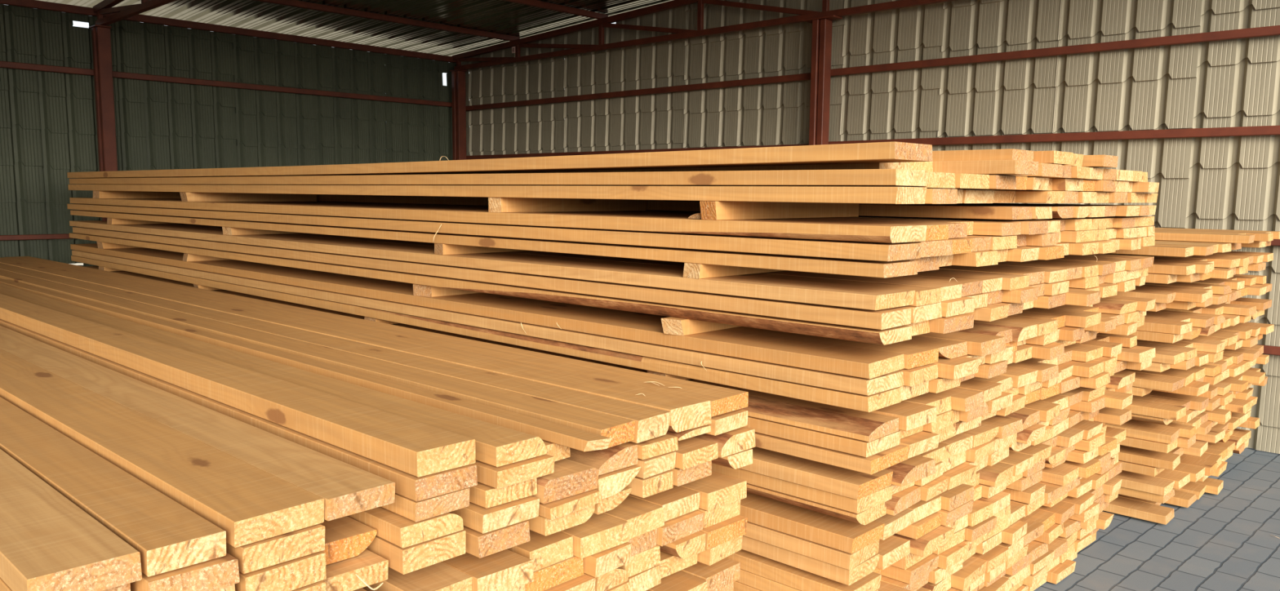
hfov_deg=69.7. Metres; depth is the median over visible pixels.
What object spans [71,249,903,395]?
board
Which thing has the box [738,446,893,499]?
board
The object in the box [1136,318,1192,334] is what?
board
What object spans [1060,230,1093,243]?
board
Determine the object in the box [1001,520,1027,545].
board
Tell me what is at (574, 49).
roof truss
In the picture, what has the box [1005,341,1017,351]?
board
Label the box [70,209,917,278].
board
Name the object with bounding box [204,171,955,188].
board
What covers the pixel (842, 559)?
board
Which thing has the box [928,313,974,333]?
board
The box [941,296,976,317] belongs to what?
board
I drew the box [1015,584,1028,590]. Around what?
board
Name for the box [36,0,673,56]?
ceiling
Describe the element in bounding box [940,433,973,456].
board
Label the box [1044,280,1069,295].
board
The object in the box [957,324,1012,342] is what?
board
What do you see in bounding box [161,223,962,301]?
board
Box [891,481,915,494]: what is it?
board
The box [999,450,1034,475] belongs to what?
board
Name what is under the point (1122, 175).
board
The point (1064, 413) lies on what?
board
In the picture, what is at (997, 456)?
board
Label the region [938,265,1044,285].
board
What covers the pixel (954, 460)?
board
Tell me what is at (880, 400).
board
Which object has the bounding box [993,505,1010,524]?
board
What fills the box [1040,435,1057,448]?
board
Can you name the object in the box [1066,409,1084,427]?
board
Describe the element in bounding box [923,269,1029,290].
board
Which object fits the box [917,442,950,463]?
board
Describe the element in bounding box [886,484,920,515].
board
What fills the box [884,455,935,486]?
board
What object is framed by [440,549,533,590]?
plank
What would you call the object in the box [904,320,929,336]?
board
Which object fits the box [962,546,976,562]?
board
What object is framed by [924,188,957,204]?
board
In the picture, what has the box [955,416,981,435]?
board
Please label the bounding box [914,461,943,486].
board
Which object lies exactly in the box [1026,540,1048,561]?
board
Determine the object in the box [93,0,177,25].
roof truss
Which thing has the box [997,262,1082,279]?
board
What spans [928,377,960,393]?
board
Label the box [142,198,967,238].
board
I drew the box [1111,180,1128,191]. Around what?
board
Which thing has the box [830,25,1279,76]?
steel girt
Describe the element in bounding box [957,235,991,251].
board
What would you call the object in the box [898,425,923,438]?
board
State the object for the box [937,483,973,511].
board
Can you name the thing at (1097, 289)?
board
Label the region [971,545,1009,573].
board
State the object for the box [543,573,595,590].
plank
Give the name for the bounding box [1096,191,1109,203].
board
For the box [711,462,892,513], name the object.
board
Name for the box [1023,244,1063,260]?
board
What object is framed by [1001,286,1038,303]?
board
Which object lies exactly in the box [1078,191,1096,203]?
board
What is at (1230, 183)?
wall
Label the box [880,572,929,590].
board
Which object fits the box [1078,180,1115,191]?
board
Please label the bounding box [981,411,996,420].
board
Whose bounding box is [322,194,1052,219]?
board
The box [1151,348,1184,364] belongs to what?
board
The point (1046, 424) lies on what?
board
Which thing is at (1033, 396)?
board
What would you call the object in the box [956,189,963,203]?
board
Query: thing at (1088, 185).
board
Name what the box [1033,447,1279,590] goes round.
floor
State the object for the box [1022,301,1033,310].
board
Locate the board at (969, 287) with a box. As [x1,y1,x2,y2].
[884,275,982,297]
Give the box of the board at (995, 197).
[992,190,997,203]
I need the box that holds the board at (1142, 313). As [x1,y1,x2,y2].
[1138,311,1146,317]
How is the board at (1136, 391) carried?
on the boards at (1220, 349)
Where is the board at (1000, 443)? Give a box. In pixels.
[991,433,1017,451]
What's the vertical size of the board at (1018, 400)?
0.039 m
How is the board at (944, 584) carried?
on the board at (951, 588)
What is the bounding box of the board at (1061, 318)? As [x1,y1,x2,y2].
[1013,311,1065,328]
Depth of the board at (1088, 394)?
3.38 m
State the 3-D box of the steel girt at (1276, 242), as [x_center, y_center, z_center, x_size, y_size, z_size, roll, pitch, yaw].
[3.623,-0.256,4.619,6.304,0.045,0.032,7,9,43]
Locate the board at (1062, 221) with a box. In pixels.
[1031,218,1065,231]
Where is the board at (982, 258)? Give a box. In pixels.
[951,250,998,266]
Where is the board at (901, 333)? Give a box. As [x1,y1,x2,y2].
[69,232,911,345]
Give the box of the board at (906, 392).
[897,380,928,400]
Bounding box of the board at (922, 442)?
[899,431,939,458]
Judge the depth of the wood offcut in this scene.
2.58 m
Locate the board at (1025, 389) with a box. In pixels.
[1018,381,1042,395]
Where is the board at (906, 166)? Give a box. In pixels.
[367,162,911,175]
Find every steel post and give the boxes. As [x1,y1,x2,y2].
[88,24,117,221]
[449,69,466,159]
[802,14,842,145]
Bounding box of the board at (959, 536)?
[933,528,965,554]
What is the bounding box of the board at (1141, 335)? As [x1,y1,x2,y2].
[1130,330,1183,343]
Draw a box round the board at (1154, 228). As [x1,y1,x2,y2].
[1154,228,1271,232]
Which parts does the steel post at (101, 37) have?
cap plate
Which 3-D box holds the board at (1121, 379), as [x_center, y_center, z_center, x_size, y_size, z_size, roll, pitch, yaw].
[-0.359,0.074,5.811,6.323,0.038,0.217,7,9,43]
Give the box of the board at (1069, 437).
[1056,427,1084,448]
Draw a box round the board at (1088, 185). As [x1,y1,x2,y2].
[995,179,1096,191]
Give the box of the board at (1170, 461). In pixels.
[1118,444,1180,470]
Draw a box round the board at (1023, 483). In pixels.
[1005,469,1042,491]
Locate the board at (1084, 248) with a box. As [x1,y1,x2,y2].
[1059,241,1098,255]
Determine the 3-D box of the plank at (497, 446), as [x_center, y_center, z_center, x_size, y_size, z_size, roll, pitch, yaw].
[-2.506,0.043,3.875,6.216,0.039,0.128,6,9,42]
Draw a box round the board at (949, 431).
[924,422,955,442]
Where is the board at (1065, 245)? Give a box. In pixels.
[1054,242,1068,255]
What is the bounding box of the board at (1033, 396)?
[1017,388,1040,404]
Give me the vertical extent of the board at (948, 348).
0.037 m
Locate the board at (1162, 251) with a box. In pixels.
[1110,244,1193,257]
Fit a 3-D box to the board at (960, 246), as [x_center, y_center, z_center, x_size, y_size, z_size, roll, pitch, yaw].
[-1.447,-0.394,4.610,6.348,0.038,0.134,7,9,43]
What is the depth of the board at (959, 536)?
2.71 m
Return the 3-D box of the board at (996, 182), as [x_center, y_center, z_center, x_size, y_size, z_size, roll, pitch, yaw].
[-1.304,-0.574,4.687,6.364,0.037,0.144,7,9,43]
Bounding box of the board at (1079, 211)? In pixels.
[951,204,1093,217]
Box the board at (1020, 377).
[998,366,1037,387]
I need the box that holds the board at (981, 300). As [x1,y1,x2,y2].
[963,293,987,308]
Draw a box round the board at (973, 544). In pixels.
[961,534,984,551]
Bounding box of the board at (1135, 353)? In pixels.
[1116,345,1155,362]
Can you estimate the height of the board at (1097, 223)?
0.037 m
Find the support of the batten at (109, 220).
on the board at (870, 298)
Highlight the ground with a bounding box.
[70,262,83,265]
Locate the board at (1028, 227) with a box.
[314,200,1048,235]
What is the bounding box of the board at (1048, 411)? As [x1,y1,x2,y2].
[1022,400,1060,422]
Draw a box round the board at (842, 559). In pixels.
[742,521,879,569]
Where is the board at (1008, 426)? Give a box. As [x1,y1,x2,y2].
[981,414,1022,439]
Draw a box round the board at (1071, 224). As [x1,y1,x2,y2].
[1052,217,1092,231]
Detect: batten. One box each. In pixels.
[93,191,188,198]
[96,241,138,248]
[98,266,123,271]
[106,217,177,224]
[179,191,316,201]
[182,253,230,262]
[193,284,222,290]
[222,226,304,235]
[364,316,398,324]
[413,284,482,297]
[434,243,525,254]
[488,197,646,212]
[647,370,689,380]
[661,316,741,335]
[683,262,786,279]
[699,200,858,220]
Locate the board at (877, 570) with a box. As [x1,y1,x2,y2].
[873,567,881,573]
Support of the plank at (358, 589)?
on the plank
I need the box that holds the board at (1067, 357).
[1057,349,1071,364]
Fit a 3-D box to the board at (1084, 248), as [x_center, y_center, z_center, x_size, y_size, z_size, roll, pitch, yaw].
[-0.808,-0.424,5.282,6.416,0.038,0.145,7,9,43]
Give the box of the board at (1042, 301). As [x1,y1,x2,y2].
[1033,293,1065,308]
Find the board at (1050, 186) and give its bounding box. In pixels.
[1048,178,1052,190]
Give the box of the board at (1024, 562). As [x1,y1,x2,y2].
[1005,551,1031,576]
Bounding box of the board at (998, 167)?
[933,160,1038,175]
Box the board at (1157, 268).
[1147,262,1195,275]
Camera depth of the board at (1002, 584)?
2.97 m
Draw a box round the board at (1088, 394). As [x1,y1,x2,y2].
[1074,385,1106,401]
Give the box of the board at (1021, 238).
[1014,234,1026,246]
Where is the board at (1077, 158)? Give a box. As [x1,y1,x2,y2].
[1063,153,1083,166]
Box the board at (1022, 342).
[1017,339,1026,346]
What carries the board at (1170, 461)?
on the board at (1126, 466)
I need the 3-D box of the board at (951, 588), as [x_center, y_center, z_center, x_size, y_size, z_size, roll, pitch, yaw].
[-1.383,0.624,4.874,6.386,0.038,0.155,7,9,43]
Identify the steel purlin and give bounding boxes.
[253,0,519,40]
[502,0,608,19]
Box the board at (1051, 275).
[957,264,1067,283]
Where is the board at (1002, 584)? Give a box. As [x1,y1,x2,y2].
[977,576,1009,590]
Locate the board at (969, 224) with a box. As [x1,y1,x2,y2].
[166,198,973,235]
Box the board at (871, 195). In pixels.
[67,184,926,204]
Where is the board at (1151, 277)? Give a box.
[1145,273,1177,284]
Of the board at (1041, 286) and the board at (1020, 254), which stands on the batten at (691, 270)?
the board at (1020, 254)
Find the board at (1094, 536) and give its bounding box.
[1077,532,1096,551]
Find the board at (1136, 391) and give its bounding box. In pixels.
[1132,386,1152,396]
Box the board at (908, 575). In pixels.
[880,553,938,584]
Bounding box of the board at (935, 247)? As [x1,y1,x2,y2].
[908,240,952,257]
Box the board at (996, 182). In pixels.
[950,174,1016,189]
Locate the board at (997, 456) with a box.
[986,445,1008,466]
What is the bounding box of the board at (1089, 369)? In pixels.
[1061,360,1103,377]
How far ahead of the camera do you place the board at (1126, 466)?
3.91 m
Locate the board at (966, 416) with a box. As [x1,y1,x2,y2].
[959,402,988,422]
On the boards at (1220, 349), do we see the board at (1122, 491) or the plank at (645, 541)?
the board at (1122, 491)
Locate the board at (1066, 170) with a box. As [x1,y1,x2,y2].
[1037,164,1071,177]
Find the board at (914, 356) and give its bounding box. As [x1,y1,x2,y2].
[137,247,938,368]
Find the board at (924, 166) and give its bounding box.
[907,161,933,172]
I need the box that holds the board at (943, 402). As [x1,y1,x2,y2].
[903,392,951,414]
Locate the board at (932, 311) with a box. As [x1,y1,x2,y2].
[900,302,942,323]
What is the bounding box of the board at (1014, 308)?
[995,302,1023,315]
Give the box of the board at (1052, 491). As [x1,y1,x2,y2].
[1037,481,1066,503]
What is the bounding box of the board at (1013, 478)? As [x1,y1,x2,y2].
[1006,472,1022,485]
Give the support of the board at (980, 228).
on the board at (1010, 242)
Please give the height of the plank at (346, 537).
0.037 m
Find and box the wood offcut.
[688,213,701,218]
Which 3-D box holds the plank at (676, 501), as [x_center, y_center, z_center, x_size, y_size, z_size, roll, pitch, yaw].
[-2.214,0.239,4.291,6.308,0.044,0.138,6,9,42]
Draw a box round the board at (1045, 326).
[997,315,1057,336]
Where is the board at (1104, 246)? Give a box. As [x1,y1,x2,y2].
[1085,240,1115,253]
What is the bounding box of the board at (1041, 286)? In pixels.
[1028,283,1044,296]
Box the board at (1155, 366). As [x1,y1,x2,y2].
[1142,361,1170,372]
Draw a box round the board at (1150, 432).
[1105,420,1179,444]
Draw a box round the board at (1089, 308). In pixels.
[1052,304,1098,311]
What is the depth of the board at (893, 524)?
2.45 m
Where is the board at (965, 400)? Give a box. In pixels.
[928,386,983,412]
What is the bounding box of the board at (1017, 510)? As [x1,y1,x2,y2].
[1007,501,1025,526]
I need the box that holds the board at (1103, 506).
[1098,502,1109,514]
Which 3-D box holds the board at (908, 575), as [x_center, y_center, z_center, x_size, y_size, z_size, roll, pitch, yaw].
[-1.478,0.508,4.732,6.291,0.038,0.164,7,9,43]
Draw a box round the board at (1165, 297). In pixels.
[1115,289,1175,303]
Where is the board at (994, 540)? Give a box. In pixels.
[975,531,1001,554]
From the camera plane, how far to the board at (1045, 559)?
3.19 m
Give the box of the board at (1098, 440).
[1075,432,1105,451]
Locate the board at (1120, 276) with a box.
[1104,270,1127,283]
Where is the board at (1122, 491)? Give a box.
[1118,486,1174,503]
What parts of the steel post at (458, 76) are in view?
cap plate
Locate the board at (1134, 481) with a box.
[1113,470,1174,495]
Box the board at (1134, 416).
[1131,413,1173,425]
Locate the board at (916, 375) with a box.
[898,363,937,386]
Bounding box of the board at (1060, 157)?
[1033,151,1073,164]
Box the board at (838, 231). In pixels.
[69,197,927,243]
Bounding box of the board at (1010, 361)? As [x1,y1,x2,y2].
[1006,351,1013,364]
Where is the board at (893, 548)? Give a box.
[875,535,910,569]
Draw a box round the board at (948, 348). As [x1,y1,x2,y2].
[896,335,967,359]
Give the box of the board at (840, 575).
[741,535,879,585]
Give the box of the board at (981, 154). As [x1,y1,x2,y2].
[932,148,1033,161]
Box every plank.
[0,257,711,432]
[0,262,671,443]
[0,269,635,449]
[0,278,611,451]
[0,283,546,466]
[0,293,475,477]
[0,319,477,501]
[0,325,395,520]
[0,348,324,547]
[0,396,226,576]
[0,448,142,590]
[0,577,130,590]
[6,256,748,416]
[130,552,239,590]
[211,584,235,590]
[226,524,324,573]
[234,551,326,590]
[291,580,325,590]
[319,515,377,564]
[322,549,388,590]
[347,506,463,547]
[352,587,367,590]
[362,561,472,590]
[365,529,466,574]
[380,487,469,521]
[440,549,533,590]
[450,495,539,533]
[462,520,529,558]
[468,477,537,508]
[472,453,554,488]
[506,529,573,572]
[508,584,525,590]
[524,555,583,590]
[526,504,595,536]
[531,458,599,503]
[538,488,600,519]
[542,440,570,461]
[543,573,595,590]
[560,513,628,558]
[564,442,638,475]
[582,542,631,577]
[584,567,628,590]
[593,486,631,514]
[594,464,640,499]
[602,495,664,539]
[605,581,630,590]
[618,544,660,577]
[626,434,678,459]
[626,470,673,497]
[627,564,661,590]
[628,484,700,521]
[628,528,657,556]
[635,451,675,479]
[647,570,707,590]
[656,510,704,546]
[659,531,705,559]
[659,551,697,578]
[666,424,711,440]
[669,460,711,486]
[674,436,718,470]
[680,471,746,511]
[680,557,740,590]
[693,426,755,457]
[696,499,740,528]
[697,535,742,565]
[698,515,747,549]
[706,408,747,435]
[711,448,752,469]
[715,582,733,590]
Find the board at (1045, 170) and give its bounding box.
[1023,163,1062,177]
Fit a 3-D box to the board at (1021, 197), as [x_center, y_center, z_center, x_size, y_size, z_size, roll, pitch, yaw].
[-1.023,-0.570,5.030,6.385,0.037,0.137,7,9,43]
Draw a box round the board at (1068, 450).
[1055,444,1075,453]
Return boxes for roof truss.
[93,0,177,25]
[452,0,955,70]
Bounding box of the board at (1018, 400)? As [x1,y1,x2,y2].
[995,394,1026,416]
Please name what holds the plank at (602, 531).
on the plank at (596, 565)
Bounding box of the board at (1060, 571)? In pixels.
[1046,559,1075,584]
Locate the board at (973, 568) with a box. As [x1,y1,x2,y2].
[951,556,986,590]
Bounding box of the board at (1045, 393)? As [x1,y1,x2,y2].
[1039,382,1059,399]
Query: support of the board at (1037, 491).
on the board at (1029, 508)
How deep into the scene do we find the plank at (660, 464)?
2.05 m
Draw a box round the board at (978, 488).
[973,484,982,501]
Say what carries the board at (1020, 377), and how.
on the board at (1013, 390)
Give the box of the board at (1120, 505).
[1103,496,1174,524]
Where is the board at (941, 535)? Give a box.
[892,524,954,557]
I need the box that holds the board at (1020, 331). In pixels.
[973,320,1037,342]
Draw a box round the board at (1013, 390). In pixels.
[1002,386,1018,395]
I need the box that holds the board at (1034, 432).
[1016,423,1045,444]
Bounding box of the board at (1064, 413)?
[1048,407,1070,425]
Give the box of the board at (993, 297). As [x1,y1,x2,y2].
[984,289,1003,304]
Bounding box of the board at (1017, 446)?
[1008,442,1031,451]
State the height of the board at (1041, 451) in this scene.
0.039 m
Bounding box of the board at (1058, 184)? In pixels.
[1003,178,1083,191]
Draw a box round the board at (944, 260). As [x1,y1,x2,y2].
[938,253,953,266]
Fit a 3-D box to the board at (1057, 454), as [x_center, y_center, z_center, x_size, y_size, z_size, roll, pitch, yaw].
[-0.836,0.307,5.399,6.349,0.039,0.162,7,9,43]
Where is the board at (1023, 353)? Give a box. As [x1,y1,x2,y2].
[1012,345,1032,363]
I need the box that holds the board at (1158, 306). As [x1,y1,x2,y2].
[1147,302,1166,311]
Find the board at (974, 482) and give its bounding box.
[963,471,979,486]
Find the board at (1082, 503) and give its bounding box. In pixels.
[1060,492,1094,515]
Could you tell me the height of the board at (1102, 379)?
0.037 m
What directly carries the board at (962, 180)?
on the board at (960, 192)
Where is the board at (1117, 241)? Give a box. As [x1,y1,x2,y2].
[1102,239,1119,250]
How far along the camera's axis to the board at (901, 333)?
2.92 m
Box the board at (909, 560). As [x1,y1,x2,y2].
[890,552,932,569]
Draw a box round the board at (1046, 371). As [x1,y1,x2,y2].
[1007,360,1058,382]
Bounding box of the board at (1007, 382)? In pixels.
[971,375,1013,391]
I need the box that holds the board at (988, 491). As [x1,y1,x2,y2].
[977,480,1007,498]
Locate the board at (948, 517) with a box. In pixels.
[937,499,973,526]
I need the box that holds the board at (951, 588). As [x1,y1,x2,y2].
[946,586,968,590]
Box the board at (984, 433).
[960,423,999,447]
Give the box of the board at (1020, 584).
[1008,579,1023,590]
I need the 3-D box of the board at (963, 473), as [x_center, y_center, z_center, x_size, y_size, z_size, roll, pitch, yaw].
[-1.376,0.258,4.802,6.355,0.037,0.168,7,9,43]
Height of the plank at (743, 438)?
0.045 m
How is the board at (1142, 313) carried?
on the board at (1140, 322)
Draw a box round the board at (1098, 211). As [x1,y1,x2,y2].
[974,204,1105,217]
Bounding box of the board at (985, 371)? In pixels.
[974,360,1008,378]
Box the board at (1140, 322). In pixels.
[1135,315,1144,327]
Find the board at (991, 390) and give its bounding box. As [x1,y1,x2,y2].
[956,378,1003,403]
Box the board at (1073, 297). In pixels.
[1064,288,1100,306]
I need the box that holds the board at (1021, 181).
[1014,176,1026,190]
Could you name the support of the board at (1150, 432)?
on the board at (1129, 442)
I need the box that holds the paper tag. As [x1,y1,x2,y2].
[511,46,515,53]
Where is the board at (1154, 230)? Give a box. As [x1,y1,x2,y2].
[1154,230,1245,234]
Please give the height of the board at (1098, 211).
0.038 m
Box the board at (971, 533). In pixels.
[964,515,996,542]
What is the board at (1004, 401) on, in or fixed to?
on the board at (987, 415)
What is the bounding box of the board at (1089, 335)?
[1075,330,1097,343]
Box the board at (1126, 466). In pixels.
[1118,460,1164,476]
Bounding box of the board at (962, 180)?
[926,173,989,188]
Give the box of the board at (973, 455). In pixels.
[965,440,995,462]
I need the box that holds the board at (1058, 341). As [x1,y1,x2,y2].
[1053,340,1063,343]
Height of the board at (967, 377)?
0.038 m
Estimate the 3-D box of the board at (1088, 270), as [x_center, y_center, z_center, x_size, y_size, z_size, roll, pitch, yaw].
[-0.705,-0.347,5.372,6.308,0.038,0.150,7,9,43]
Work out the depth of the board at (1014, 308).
2.78 m
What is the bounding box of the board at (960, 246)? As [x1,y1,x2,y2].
[945,238,973,253]
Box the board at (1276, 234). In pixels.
[1154,227,1279,239]
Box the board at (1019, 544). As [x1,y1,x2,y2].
[998,536,1023,559]
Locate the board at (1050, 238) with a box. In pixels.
[1026,232,1059,246]
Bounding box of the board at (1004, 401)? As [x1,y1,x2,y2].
[986,391,1013,413]
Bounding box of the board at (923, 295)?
[141,223,941,306]
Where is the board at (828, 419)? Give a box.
[83,266,898,441]
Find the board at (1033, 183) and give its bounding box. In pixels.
[963,177,1048,190]
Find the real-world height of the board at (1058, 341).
0.037 m
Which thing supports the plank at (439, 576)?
on the plank
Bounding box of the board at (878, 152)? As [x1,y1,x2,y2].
[66,142,933,178]
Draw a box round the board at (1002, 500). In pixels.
[977,491,1010,515]
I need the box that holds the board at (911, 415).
[870,400,937,431]
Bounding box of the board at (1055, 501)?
[1043,492,1067,506]
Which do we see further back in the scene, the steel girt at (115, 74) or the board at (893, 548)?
the steel girt at (115, 74)
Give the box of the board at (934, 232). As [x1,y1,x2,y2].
[127,198,948,240]
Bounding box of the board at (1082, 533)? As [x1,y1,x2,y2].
[1077,521,1096,539]
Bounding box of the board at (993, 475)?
[976,462,1013,487]
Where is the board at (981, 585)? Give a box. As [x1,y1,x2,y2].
[971,582,984,590]
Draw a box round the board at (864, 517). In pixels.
[746,483,886,524]
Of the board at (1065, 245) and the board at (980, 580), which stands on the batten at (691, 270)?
the board at (1065, 245)
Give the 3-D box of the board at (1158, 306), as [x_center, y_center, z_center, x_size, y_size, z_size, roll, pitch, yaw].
[0.075,-0.201,5.890,5.871,0.037,0.169,7,9,43]
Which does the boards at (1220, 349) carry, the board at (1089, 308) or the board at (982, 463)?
the board at (1089, 308)
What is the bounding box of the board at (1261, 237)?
[1154,229,1273,241]
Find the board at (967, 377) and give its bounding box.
[960,373,974,382]
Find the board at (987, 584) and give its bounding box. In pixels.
[984,569,1005,586]
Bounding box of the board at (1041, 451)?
[1008,443,1052,464]
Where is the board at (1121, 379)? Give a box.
[1105,370,1135,389]
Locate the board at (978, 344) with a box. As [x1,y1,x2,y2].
[916,331,1006,356]
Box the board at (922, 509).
[906,495,941,523]
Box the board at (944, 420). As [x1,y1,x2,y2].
[922,409,959,432]
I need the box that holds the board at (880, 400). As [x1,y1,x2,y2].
[71,255,901,412]
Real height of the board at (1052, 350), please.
0.038 m
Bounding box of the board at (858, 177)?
[69,168,926,186]
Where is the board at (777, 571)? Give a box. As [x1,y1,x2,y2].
[726,549,881,590]
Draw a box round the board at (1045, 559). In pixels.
[1030,549,1054,574]
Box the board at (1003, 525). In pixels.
[982,518,1008,541]
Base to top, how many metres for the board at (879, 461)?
0.034 m
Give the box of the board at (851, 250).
[66,204,921,261]
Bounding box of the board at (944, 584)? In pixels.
[922,575,951,590]
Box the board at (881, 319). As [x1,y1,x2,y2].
[72,226,911,329]
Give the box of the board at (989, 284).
[914,271,1002,293]
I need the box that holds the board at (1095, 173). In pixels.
[1079,167,1103,179]
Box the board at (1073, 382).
[1059,375,1079,393]
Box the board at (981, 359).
[960,354,985,364]
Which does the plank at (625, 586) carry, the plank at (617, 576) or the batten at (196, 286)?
the plank at (617, 576)
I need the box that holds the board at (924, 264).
[903,256,938,271]
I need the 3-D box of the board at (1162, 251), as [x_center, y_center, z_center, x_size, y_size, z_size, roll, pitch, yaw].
[0.101,-0.429,5.838,5.983,0.036,0.163,7,9,43]
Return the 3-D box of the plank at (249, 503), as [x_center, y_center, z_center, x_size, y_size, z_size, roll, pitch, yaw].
[-2.903,0.086,3.583,6.414,0.041,0.148,6,9,42]
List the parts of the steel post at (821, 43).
cap plate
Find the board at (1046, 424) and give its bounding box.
[1035,420,1049,426]
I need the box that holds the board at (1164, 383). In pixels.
[1124,370,1184,391]
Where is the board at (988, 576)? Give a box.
[984,561,1005,582]
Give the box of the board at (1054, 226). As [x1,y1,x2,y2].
[318,200,1060,232]
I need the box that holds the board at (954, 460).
[942,450,965,472]
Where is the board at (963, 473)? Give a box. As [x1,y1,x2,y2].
[941,462,977,489]
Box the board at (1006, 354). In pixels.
[984,346,1013,364]
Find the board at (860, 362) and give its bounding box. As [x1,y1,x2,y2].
[70,243,904,378]
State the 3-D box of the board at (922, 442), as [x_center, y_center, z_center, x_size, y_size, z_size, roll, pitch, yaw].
[-1.536,0.133,4.562,6.302,0.037,0.158,7,9,43]
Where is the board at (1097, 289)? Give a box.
[1068,287,1100,291]
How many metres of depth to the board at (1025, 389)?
2.98 m
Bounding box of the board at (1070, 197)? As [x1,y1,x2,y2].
[1062,191,1078,203]
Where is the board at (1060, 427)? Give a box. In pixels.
[1048,417,1068,436]
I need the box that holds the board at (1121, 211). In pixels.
[970,203,1140,216]
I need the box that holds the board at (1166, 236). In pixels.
[1154,231,1254,243]
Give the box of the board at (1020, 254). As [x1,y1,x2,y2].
[1006,246,1039,262]
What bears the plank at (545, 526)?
on the batten
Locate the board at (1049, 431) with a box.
[1031,425,1053,445]
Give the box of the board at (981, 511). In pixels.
[967,499,993,526]
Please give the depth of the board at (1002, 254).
2.71 m
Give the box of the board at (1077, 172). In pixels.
[1048,166,1089,178]
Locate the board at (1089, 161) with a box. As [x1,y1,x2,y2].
[1081,155,1118,168]
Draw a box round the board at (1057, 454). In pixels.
[1044,446,1066,464]
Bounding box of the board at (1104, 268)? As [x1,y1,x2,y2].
[1030,259,1115,275]
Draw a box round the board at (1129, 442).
[1120,436,1177,453]
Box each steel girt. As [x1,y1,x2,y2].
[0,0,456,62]
[0,61,93,75]
[0,233,71,240]
[112,71,452,106]
[466,72,810,111]
[466,143,808,159]
[828,125,1279,145]
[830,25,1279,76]
[1257,344,1279,355]
[1271,239,1279,245]
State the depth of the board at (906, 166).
2.58 m
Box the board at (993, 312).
[967,303,1008,321]
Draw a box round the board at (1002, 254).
[989,248,1008,262]
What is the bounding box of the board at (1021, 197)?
[1014,191,1065,203]
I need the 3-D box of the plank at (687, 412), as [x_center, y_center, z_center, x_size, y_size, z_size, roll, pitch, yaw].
[-2.161,0.024,4.228,6.229,0.055,0.141,6,9,42]
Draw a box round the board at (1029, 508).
[1010,494,1044,515]
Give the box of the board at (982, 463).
[964,455,988,471]
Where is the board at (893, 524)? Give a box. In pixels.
[874,508,913,540]
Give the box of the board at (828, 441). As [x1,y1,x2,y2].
[743,416,900,457]
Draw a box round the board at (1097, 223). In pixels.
[1071,217,1107,230]
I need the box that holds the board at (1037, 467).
[1022,458,1045,477]
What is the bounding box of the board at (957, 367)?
[933,356,978,379]
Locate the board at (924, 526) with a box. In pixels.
[895,511,942,539]
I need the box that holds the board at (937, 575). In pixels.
[928,559,962,583]
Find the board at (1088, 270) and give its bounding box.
[1003,261,1098,277]
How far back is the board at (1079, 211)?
3.05 m
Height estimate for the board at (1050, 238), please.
0.038 m
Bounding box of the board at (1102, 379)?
[1080,371,1110,389]
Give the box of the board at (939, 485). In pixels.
[914,475,948,501]
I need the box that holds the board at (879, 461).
[755,431,907,474]
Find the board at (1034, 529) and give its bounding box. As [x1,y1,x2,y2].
[1018,518,1044,546]
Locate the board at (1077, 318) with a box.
[1022,307,1101,328]
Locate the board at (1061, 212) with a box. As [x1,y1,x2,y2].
[921,204,1074,218]
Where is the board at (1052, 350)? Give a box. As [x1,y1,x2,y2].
[1022,342,1064,359]
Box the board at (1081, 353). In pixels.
[1064,343,1102,362]
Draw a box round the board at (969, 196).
[962,190,994,203]
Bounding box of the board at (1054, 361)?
[1023,357,1057,364]
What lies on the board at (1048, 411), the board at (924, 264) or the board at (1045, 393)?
the board at (1045, 393)
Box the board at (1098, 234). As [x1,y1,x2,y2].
[1092,228,1109,240]
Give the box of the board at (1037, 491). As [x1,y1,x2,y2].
[1003,483,1045,504]
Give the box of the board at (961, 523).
[946,514,968,533]
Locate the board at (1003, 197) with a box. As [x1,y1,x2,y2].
[997,191,1015,203]
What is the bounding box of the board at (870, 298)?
[69,220,915,310]
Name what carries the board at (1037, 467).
on the board at (1023, 483)
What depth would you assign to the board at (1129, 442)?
3.88 m
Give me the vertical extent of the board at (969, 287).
0.037 m
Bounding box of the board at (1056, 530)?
[1033,523,1063,543]
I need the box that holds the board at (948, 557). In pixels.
[932,542,967,569]
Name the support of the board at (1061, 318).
on the boards at (1220, 349)
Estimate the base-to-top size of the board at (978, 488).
0.039 m
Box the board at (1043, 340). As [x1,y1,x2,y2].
[1026,328,1059,345]
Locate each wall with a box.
[0,4,456,266]
[461,0,1279,453]
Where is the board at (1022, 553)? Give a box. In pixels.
[1005,544,1028,568]
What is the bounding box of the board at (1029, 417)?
[1005,408,1039,429]
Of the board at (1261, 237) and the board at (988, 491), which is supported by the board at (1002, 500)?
the board at (988, 491)
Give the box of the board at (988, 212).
[316,194,1031,219]
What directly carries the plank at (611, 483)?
on the plank at (610, 503)
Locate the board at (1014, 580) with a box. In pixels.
[1003,564,1030,588]
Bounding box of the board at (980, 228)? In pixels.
[302,201,1021,235]
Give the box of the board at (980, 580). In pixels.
[968,573,984,590]
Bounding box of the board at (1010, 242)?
[967,235,1017,250]
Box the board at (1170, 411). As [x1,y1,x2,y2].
[1124,398,1186,420]
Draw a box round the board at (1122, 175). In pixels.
[1115,169,1133,181]
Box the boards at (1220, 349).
[733,168,1274,590]
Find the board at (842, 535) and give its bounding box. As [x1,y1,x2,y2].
[739,492,884,553]
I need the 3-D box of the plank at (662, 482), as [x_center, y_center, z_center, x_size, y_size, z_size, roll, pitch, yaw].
[-2.242,0.167,4.164,6.228,0.040,0.104,6,9,42]
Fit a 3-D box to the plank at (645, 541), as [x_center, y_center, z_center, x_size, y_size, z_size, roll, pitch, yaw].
[-2.277,0.299,4.164,6.229,0.044,0.106,6,9,42]

